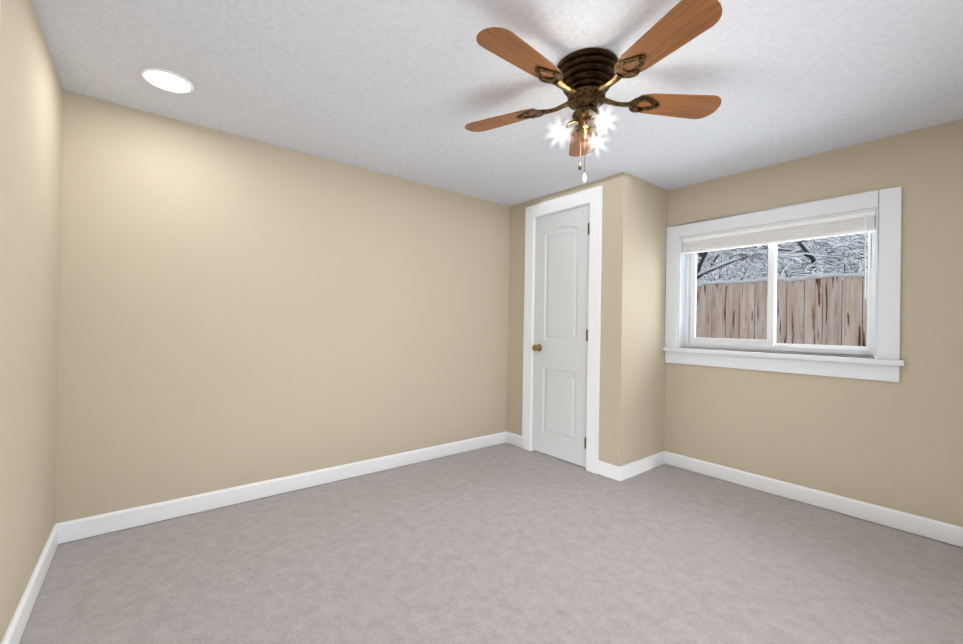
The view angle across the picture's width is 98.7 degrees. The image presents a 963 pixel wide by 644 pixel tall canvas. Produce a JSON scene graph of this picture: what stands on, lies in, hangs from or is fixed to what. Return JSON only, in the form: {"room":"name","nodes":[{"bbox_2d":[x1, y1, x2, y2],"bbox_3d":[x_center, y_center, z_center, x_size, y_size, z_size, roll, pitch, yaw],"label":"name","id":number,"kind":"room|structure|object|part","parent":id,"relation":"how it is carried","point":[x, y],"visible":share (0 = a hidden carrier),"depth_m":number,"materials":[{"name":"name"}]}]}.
{"room":"empty bedroom","nodes":[
{"label":"empty bedroom","id":0,"kind":"room"},
{"bbox_2d":[0,0,63,643],"bbox_3d":[-1.007,-0.012,0.613,0.120,2.240,3.560,1,0,-39],"label":"wall","id":1,"kind":"structure","parent":0,"point":[31,115],"depth_m":1.49,"materials":[{"name":"beige paint"}]},
{"bbox_2d":[1,522,64,643],"bbox_3d":[-1.702,1.045,1.551,0.014,0.100,1.181,1,0,-39],"label":"baseboard","id":2,"kind":"structure","parent":1,"relation":"attached to","point":[15,630],"depth_m":1.60,"materials":[{"name":"white wood"}]},
{"bbox_2d":[55,90,509,523],"bbox_3d":[-0.661,0.004,3.260,3.989,2.240,0.120,1,0,-39],"label":"wall","id":3,"kind":"structure","parent":0,"point":[235,310],"depth_m":2.56,"materials":[{"name":"beige paint"}]},
{"bbox_2d":[61,431,508,543],"bbox_3d":[-0.925,1.064,2.970,3.006,0.100,0.014,1,0,-39],"label":"baseboard","id":4,"kind":"structure","parent":3,"relation":"attached to","point":[78,529],"depth_m":2.56,"materials":[{"name":"white wood"}]},
{"bbox_2d":[19,442,962,643],"bbox_3d":[0.477,1.187,1.825,3.989,0.100,3.800,1,0,-39],"label":"floor","id":5,"kind":"structure","parent":0,"point":[506,543],"depth_m":1.89,"materials":[{"name":"carpet"}]},
{"bbox_2d":[31,0,962,206],"bbox_3d":[0.516,-1.162,1.835,3.989,0.120,3.800,1,0,-39],"label":"ceiling","id":6,"kind":"structure","parent":0,"point":[407,89],"depth_m":1.88,"materials":[{"name":"paint"}]},
{"bbox_2d":[140,67,193,93],"bbox_3d":[-1.475,-1.131,1.942,0.202,0.008,0.202,1,0,-39],"label":"recessed light","id":7,"kind":"object","parent":6,"relation":"in","point":[167,80],"visible":1,"depth_m":1.93,"materials":[{"name":"white"}]},
{"bbox_2d":[465,0,721,182],"bbox_3d":[0.425,-0.846,1.756,1.131,0.516,1.163,1,0,-39],"label":"fan","id":8,"kind":"object","parent":6,"relation":"hanging from","point":[584,80],"visible":1,"depth_m":1.68,"materials":[{"name":"brown wood"}]},
{"label":"blade","id":9,"kind":"part","parent":8,"relation":"part of","materials":[{"name":"brown wood"}]},
{"bbox_3d":[0.145,-0.973,1.510,0.383,0.006,0.152,1,10,-42],"label":"blade","id":10,"kind":"part","parent":8,"relation":"part of","materials":[{"name":"brown wood"}]},
{"bbox_3d":[0.228,-0.961,1.921,0.139,0.009,0.102,1,10,30],"label":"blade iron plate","id":11,"kind":"part","parent":8,"relation":"part of","materials":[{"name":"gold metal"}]},
{"bbox_3d":[0.259,-0.962,1.615,0.139,0.009,0.102,1,10,-42],"label":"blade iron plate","id":12,"kind":"part","parent":8,"relation":"part of","materials":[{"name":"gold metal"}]},
{"bbox_3d":[0.334,-0.962,1.859,0.138,0.026,0.044,1,0,30],"label":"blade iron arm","id":13,"kind":"part","parent":8,"relation":"part of"},
{"bbox_3d":[0.345,-0.825,1.800,0.031,0.039,0.024,1,0,6],"label":"light bulb","id":14,"kind":"part","parent":8,"relation":"part of","materials":[{"name":"white glass"}]},
{"bbox_3d":[0.351,-0.963,1.697,0.138,0.026,0.044,1,0,-42],"label":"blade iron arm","id":15,"kind":"part","parent":8,"relation":"part of"},
{"bbox_3d":[0.380,-0.851,1.797,0.087,0.055,0.038,1,0,6],"label":"light arm","id":16,"kind":"part","parent":8,"relation":"part of"},
{"bbox_3d":[0.540,-0.963,2.197,0.152,0.006,0.383,-9,-2,12],"label":"blade","id":17,"kind":"part","parent":8,"relation":"part of","materials":[{"name":"brown wood"}]},
{"bbox_3d":[0.510,-0.956,2.046,0.102,0.009,0.139,-9,-2,12],"label":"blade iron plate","id":18,"kind":"part","parent":8,"relation":"part of","materials":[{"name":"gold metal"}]},
{"bbox_3d":[0.495,-0.848,1.848,0.038,0.055,0.087,1,0,36],"label":"light arm","id":19,"kind":"part","parent":8,"relation":"part of"},
{"bbox_3d":[0.482,-0.849,1.723,0.038,0.055,0.087,1,0,-24],"label":"light arm","id":20,"kind":"part","parent":8,"relation":"part of"},
{"bbox_3d":[0.496,-0.823,1.690,0.024,0.039,0.031,1,0,-24],"label":"light bulb","id":21,"kind":"part","parent":8,"relation":"part of","materials":[{"name":"white glass"}]},
{"bbox_3d":[0.510,-0.960,1.663,0.044,0.026,0.138,1,0,-24],"label":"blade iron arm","id":22,"kind":"part","parent":8,"relation":"part of"},
{"bbox_3d":[0.592,-0.958,1.804,0.138,0.026,0.044,1,0,-6],"label":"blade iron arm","id":23,"kind":"part","parent":8,"relation":"part of"},
{"bbox_3d":[0.560,-0.957,1.550,0.102,0.009,0.139,12,-5,-24],"label":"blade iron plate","id":24,"kind":"part","parent":8,"relation":"part of","materials":[{"name":"gold metal"}]},
{"bbox_3d":[0.715,-0.953,1.816,0.139,0.009,0.102,1,-10,-6],"label":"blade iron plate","id":25,"kind":"part","parent":8,"relation":"part of","materials":[{"name":"gold metal"}]},
{"bbox_3d":[0.624,-0.965,1.409,0.152,0.006,0.383,12,-5,-24],"label":"blade","id":26,"kind":"part","parent":8,"relation":"part of","materials":[{"name":"brown wood"}]},
{"label":"blade","id":27,"kind":"part","parent":8,"relation":"part of","materials":[{"name":"brown wood"}]},
{"bbox_2d":[507,172,667,466],"bbox_3d":[0.885,0.032,3.659,0.643,2.240,1.205,1,0,-39],"label":"wall","id":28,"kind":"structure","parent":0,"point":[632,340],"depth_m":3.14,"materials":[{"name":"beige paint"}]},
{"bbox_2d":[532,205,589,466],"bbox_3d":[0.664,0.106,3.452,0.035,2.050,0.580,1,0,-39],"label":"closet door","id":29,"kind":"structure","parent":28,"relation":"in","point":[560,328],"depth_m":3.42,"materials":[{"name":"white wood"}]},
{"bbox_2d":[532,344,541,350],"bbox_3d":[0.479,0.224,3.597,0.066,0.066,0.066,1,0,-39],"label":"door knob","id":30,"kind":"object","parent":29,"relation":"attached to","point":[537,347],"depth_m":3.59,"materials":[{"name":"gold metal"}]},
{"bbox_2d":[522,186,602,473],"bbox_3d":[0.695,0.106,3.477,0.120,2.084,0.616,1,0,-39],"label":"door frame","id":31,"kind":"structure","parent":28,"relation":"attached to","point":[534,309],"depth_m":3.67,"materials":[{"name":"white wood"}]},
{"bbox_2d":[584,223,589,448],"bbox_3d":[0.823,0.108,3.217,0.012,1.760,0.027,1,0,-39],"label":"closet door hinges","id":32,"kind":"object","parent":28,"relation":"attached to","point":[587,333],"visible":0.71,"depth_m":3.22,"materials":[{"name":"brown metal"}]},
{"bbox_2d":[613,451,664,480],"bbox_3d":[1.238,1.100,3.171,0.638,0.100,0.014,1,0,-39],"label":"baseboard","id":33,"kind":"structure","parent":28,"relation":"attached to","point":[621,473],"depth_m":3.12,"materials":[{"name":"white wood"}]},
{"bbox_2d":[664,119,962,543],"bbox_3d":[1.961,0.046,3.016,0.220,2.240,3.560,1,0,-39],"label":"wall","id":34,"kind":"structure","parent":0,"point":[898,446],"depth_m":2.44,"materials":[{"name":"beige paint"}]},
{"bbox_2d":[663,187,904,381],"bbox_3d":[2.021,-0.217,2.912,0.265,1.108,1.377,1,0,-39],"label":"window","id":35,"kind":"structure","parent":34,"relation":"in","point":[783,290],"depth_m":2.71,"materials":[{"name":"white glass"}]},
{"bbox_2d":[682,211,875,253],"bbox_3d":[1.986,-0.603,2.892,0.049,0.119,1.133,1,0,-39],"label":"window blind","id":36,"kind":"object","parent":35,"relation":"attached to","point":[849,224],"visible":1,"depth_m":2.78,"materials":[{"name":"white fabric"}]},
{"bbox_2d":[686,215,865,298],"bbox_3d":[1.965,-0.392,2.874,0.012,0.500,1.058,1,0,-39],"label":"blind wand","id":37,"kind":"object","parent":36,"relation":"hanging from","point":[865,261],"visible":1,"depth_m":2.47,"materials":[{"name":"white plastic"}]},
{"bbox_3d":[2.049,-0.230,2.946,0.070,0.865,1.141,1,0,-39],"label":"vinyl window frame","id":38,"kind":"part","parent":35,"relation":"part of","materials":[{"name":"white plastic"}]},
{"bbox_2d":[665,451,962,546],"bbox_3d":[2.225,1.114,2.478,0.014,0.100,2.335,1,0,-39],"label":"baseboard","id":39,"kind":"structure","parent":34,"relation":"attached to","point":[922,526],"depth_m":2.55,"materials":[{"name":"white wood"}]},
{"label":"outside","id":40,"kind":"structure","parent":0,"visible":0},
{"bbox_3d":[10.610,1.781,8.463,20.131,0.200,34.000,1,0,-39],"label":"ground","id":41,"kind":"structure","parent":40,"visible":0},
{"bbox_2d":[696,272,867,346],"bbox_3d":[4.112,0.517,3.772,0.174,2.076,13.098,1,0,-39],"label":"fence","id":42,"kind":"object","parent":41,"relation":"on","point":[814,306],"depth_m":4.54,"materials":[{"name":"brown wood"}]},
{"bbox_2d":[697,233,867,287],"bbox_3d":[7.005,-3.046,5.501,5.811,9.389,38.000,1,0,-39],"label":"trees","id":43,"kind":"object","parent":41,"relation":"on","point":[811,252],"depth_m":5.92,"materials":[{"name":"white plant"}]}
]}

